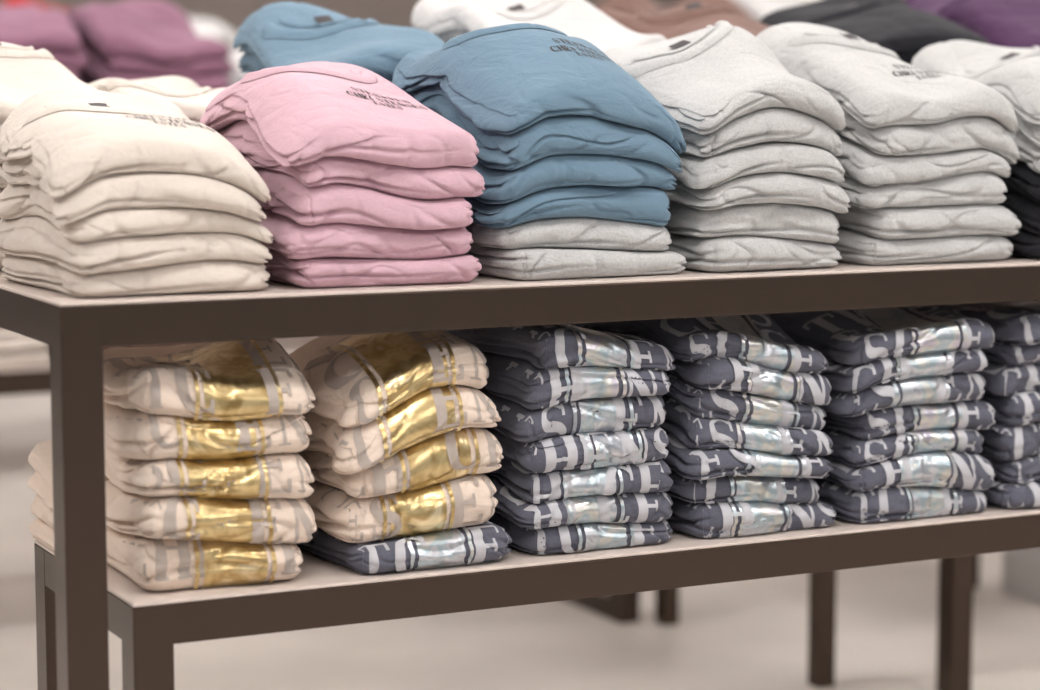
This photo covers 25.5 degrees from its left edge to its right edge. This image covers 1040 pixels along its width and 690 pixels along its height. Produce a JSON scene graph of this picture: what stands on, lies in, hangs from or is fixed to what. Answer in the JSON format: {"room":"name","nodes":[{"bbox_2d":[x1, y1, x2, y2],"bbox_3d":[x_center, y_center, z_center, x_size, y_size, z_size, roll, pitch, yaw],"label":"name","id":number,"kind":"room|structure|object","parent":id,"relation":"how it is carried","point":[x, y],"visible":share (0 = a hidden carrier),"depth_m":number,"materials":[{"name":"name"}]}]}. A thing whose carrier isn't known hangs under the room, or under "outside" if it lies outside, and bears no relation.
{"room":"clothing store","nodes":[
{"label":"clothing store","id":0,"kind":"room"},
{"bbox_2d":[0,0,681,33],"bbox_3d":[-3.253,-1.789,11.139,13.000,3.400,0.150,-3,7,-27],"label":"wall","id":1,"kind":"structure","parent":0,"point":[231,14],"depth_m":12.04,"materials":[{"name":"grey paint"}]},
{"bbox_2d":[0,393,1039,689],"bbox_3d":[-0.063,0.633,5.050,13.000,0.100,14.000,-3,7,-27],"label":"floor","id":2,"kind":"structure","parent":0,"point":[746,634],"depth_m":4.74,"materials":[{"name":"concrete"}]},
{"bbox_2d":[0,336,319,395],"bbox_3d":[-1.271,0.129,5.058,2.100,0.900,0.800,-3,7,-27],"label":"display table","id":3,"kind":"object","parent":2,"relation":"on","point":[24,380],"visible":0.02,"depth_m":4.74,"materials":[{"name":"brown wood"}]},
{"bbox_2d":[0,327,49,368],"bbox_3d":[-1.177,-0.085,4.865,0.320,0.238,0.394,-3,7,-27],"label":"sweatshirt","id":4,"kind":"object","parent":3,"relation":"on","point":[17,350],"visible":0.31,"depth_m":4.75,"materials":[{"name":"beige fabric"}]},
{"bbox_2d":[0,4,87,77],"bbox_3d":[-1.146,-0.519,4.837,0.411,0.435,0.408,-3,7,-27],"label":"sweatshirt","id":5,"kind":"object","parent":3,"relation":"on","point":[25,25],"visible":0.17,"depth_m":4.74,"materials":[{"name":"pink fabric"}]},
{"bbox_2d":[46,342,200,350],"bbox_3d":[-0.881,-0.109,5.012,0.325,0.255,0.395,-3,7,-27],"label":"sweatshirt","id":6,"kind":"object","parent":3,"relation":"on","point":[48,348],"visible":0.02,"depth_m":4.89,"materials":[{"name":"beige fabric"}]},
{"bbox_2d":[66,0,232,89],"bbox_3d":[-0.816,-0.539,5.000,0.306,0.439,0.399,-3,7,-27],"label":"sweatshirt","id":7,"kind":"object","parent":3,"relation":"on","point":[125,39],"visible":0.3,"depth_m":4.87,"materials":[{"name":"pink fabric"}]},
{"bbox_2d":[224,50,246,84],"bbox_3d":[-0.540,-0.522,5.140,0.291,0.376,0.398,-3,7,-27],"label":"sweatshirt","id":8,"kind":"object","parent":3,"relation":"on","point":[235,75],"visible":0.02,"depth_m":5.07,"materials":[{"name":"white fabric"}]},
{"bbox_2d":[0,256,1039,689],"bbox_3d":[0.165,0.305,3.439,1.995,0.900,1.000,-3,7,-27],"label":"display table","id":9,"kind":"object","parent":2,"relation":"on","point":[76,330],"visible":0.44,"depth_m":2.67,"materials":[{"name":"brown wood"}]},
{"bbox_2d":[0,42,96,269],"bbox_3d":[-0.681,-0.263,3.106,0.238,0.299,0.376,-3,7,-27],"label":"sweatshirt","id":10,"kind":"object","parent":9,"relation":"on","point":[25,72],"visible":0.1,"depth_m":3.05,"materials":[{"name":"beige fabric"}]},
{"bbox_2d":[0,87,272,296],"bbox_3d":[-0.464,-0.188,2.722,0.266,0.234,0.366,-3,7,-27],"label":"sweatshirt","id":11,"kind":"object","parent":9,"relation":"on","point":[108,194],"visible":1,"depth_m":2.59,"materials":[{"name":"beige fabric"}]},
{"bbox_2d":[88,76,224,121],"bbox_3d":[-0.477,-0.251,3.212,0.223,0.252,0.376,-3,7,-27],"label":"sweatshirt","id":12,"kind":"object","parent":9,"relation":"on","point":[192,99],"visible":0.08,"depth_m":3.18,"materials":[{"name":"beige fabric"}]},
{"bbox_2d":[233,1,444,81],"bbox_3d":[-0.244,-0.317,3.322,0.276,0.360,0.364,-3,7,-27],"label":"sweatshirt","id":13,"kind":"object","parent":9,"relation":"on","point":[286,33],"visible":0.16,"depth_m":3.27,"materials":[{"name":"blue fabric"}]},
{"bbox_2d":[199,61,485,287],"bbox_3d":[-0.225,-0.218,2.845,0.271,0.267,0.363,-3,7,-27],"label":"sweatshirt","id":14,"kind":"object","parent":9,"relation":"on","point":[367,184],"visible":0.91,"depth_m":2.71,"materials":[{"name":"pink fabric"}]},
{"bbox_2d":[411,0,666,51],"bbox_3d":[0.024,-0.350,3.455,0.307,0.398,0.375,-3,7,-27],"label":"sweatshirt","id":15,"kind":"object","parent":9,"relation":"on","point":[446,19],"visible":0.11,"depth_m":3.41,"materials":[{"name":"white fabric"}]},
{"bbox_2d":[602,2,769,39],"bbox_3d":[0.305,-0.351,3.595,0.310,0.369,0.382,-3,7,-27],"label":"sweatshirt","id":16,"kind":"object","parent":9,"relation":"on","point":[684,19],"visible":0.03,"depth_m":3.56,"materials":[{"name":"pink fabric"}]},
{"bbox_2d":[759,0,989,64],"bbox_3d":[0.568,-0.387,3.730,0.304,0.412,0.375,-3,7,-27],"label":"sweatshirt","id":17,"kind":"object","parent":9,"relation":"on","point":[893,25],"visible":0.09,"depth_m":3.63,"materials":[{"name":"black fabric"}]},
{"bbox_2d":[909,0,1039,47],"bbox_3d":[0.820,-0.396,3.854,0.263,0.401,0.377,-3,7,-27],"label":"sweatshirt","id":18,"kind":"object","parent":9,"relation":"on","point":[1003,23],"visible":0.11,"depth_m":3.75,"materials":[{"name":"purple fabric"}]},
{"bbox_2d":[34,504,1039,689],"bbox_3d":[0.274,0.504,3.189,1.794,0.559,0.420,-3,7,-27],"label":"table","id":19,"kind":"object","parent":2,"relation":"on","point":[325,593],"visible":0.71,"depth_m":2.81,"materials":[{"name":"brown wood"}]},
{"bbox_2d":[27,440,108,550],"bbox_3d":[-0.494,0.181,2.921,0.249,0.138,0.169,-3,7,-27],"label":"sweatshirt","id":20,"kind":"object","parent":19,"relation":"on","point":[40,457],"visible":0.13,"depth_m":2.87,"materials":[{"name":"beige fabric"}]},
{"bbox_2d":[103,339,316,590],"bbox_3d":[-0.379,0.129,2.728,0.239,0.284,0.259,-3,7,-27],"label":"sweatshirt","id":21,"kind":"object","parent":19,"relation":"on","point":[207,485],"visible":0.96,"depth_m":2.64,"materials":[{"name":"beige fabric"}]},
{"bbox_2d":[289,330,511,573],"bbox_3d":[-0.184,0.113,2.885,0.239,0.282,0.360,-3,7,-27],"label":"sweatshirt","id":22,"kind":"object","parent":19,"relation":"on","point":[398,453],"visible":0.89,"depth_m":2.75,"materials":[{"name":"beige fabric"}]},
{"bbox_2d":[565,592,639,623],"bbox_3d":[0.811,0.072,5.580,1.710,0.900,0.740,-3,7,-27],"label":"display table","id":23,"kind":"object","parent":2,"relation":"on","point":[621,608],"visible":0.11,"depth_m":4.93,"materials":[{"name":"brown wood"}]},
{"bbox_2d":[595,0,752,19],"bbox_3d":[0.332,-0.559,5.095,0.350,0.459,0.370,-3,7,-27],"label":"sweatshirt","id":24,"kind":"object","parent":23,"relation":"on","point":[634,7],"visible":0.02,"depth_m":5.09,"materials":[{"name":"pink fabric"}]},
{"bbox_2d":[655,554,979,688],"bbox_3d":[0.802,0.168,4.797,0.837,0.880,0.620,-3,7,-27],"label":"display table","id":25,"kind":"object","parent":2,"relation":"on","point":[822,585],"visible":0.13,"depth_m":4.38,"materials":[{"name":"brown wood"}]},
{"bbox_2d":[904,0,918,4],"bbox_3d":[0.969,-0.493,4.693,0.340,0.454,0.368,-3,7,-27],"label":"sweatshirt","id":26,"kind":"object","parent":25,"relation":"on","point":[908,2],"visible":0.02,"depth_m":4.73,"materials":[{"name":"purple fabric"}]},
{"bbox_2d":[1002,548,1039,602],"bbox_3d":[1.224,-1.123,5.006,0.190,3.400,0.200,-3,7,-27],"label":"square column","id":27,"kind":"structure","parent":2,"relation":"on","point":[1020,568],"depth_m":5.16,"materials":[{"name":"paint"}]},
{"bbox_3d":[-1.280,-0.113,7.280,2.300,0.900,0.800,-3,7,-27],"label":"display table","id":28,"kind":"object","parent":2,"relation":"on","visible":0},
{"bbox_2d":[2,0,69,12],"bbox_3d":[-1.389,-0.794,6.955,0.296,0.524,0.378,-3,7,-27],"label":"sweatshirt","id":29,"kind":"object","parent":28,"relation":"on","point":[6,2],"visible":0.02,"depth_m":6.94,"materials":[{"name":"pink fabric"}]},
{"bbox_2d":[188,17,240,50],"bbox_3d":[-1.046,-0.806,7.134,0.361,0.509,0.377,-3,7,-27],"label":"sweatshirt","id":30,"kind":"object","parent":28,"relation":"on","point":[202,27],"visible":0.02,"depth_m":7.11,"materials":[{"name":"white fabric"}]},
{"bbox_2d":[734,0,818,21],"bbox_3d":[0.657,-0.592,5.259,0.326,0.488,0.376,-3,7,-27],"label":"sweatshirt","id":31,"kind":"object","parent":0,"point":[756,9],"visible":0.02,"depth_m":5.20,"materials":[{"name":"white fabric"}]}
]}

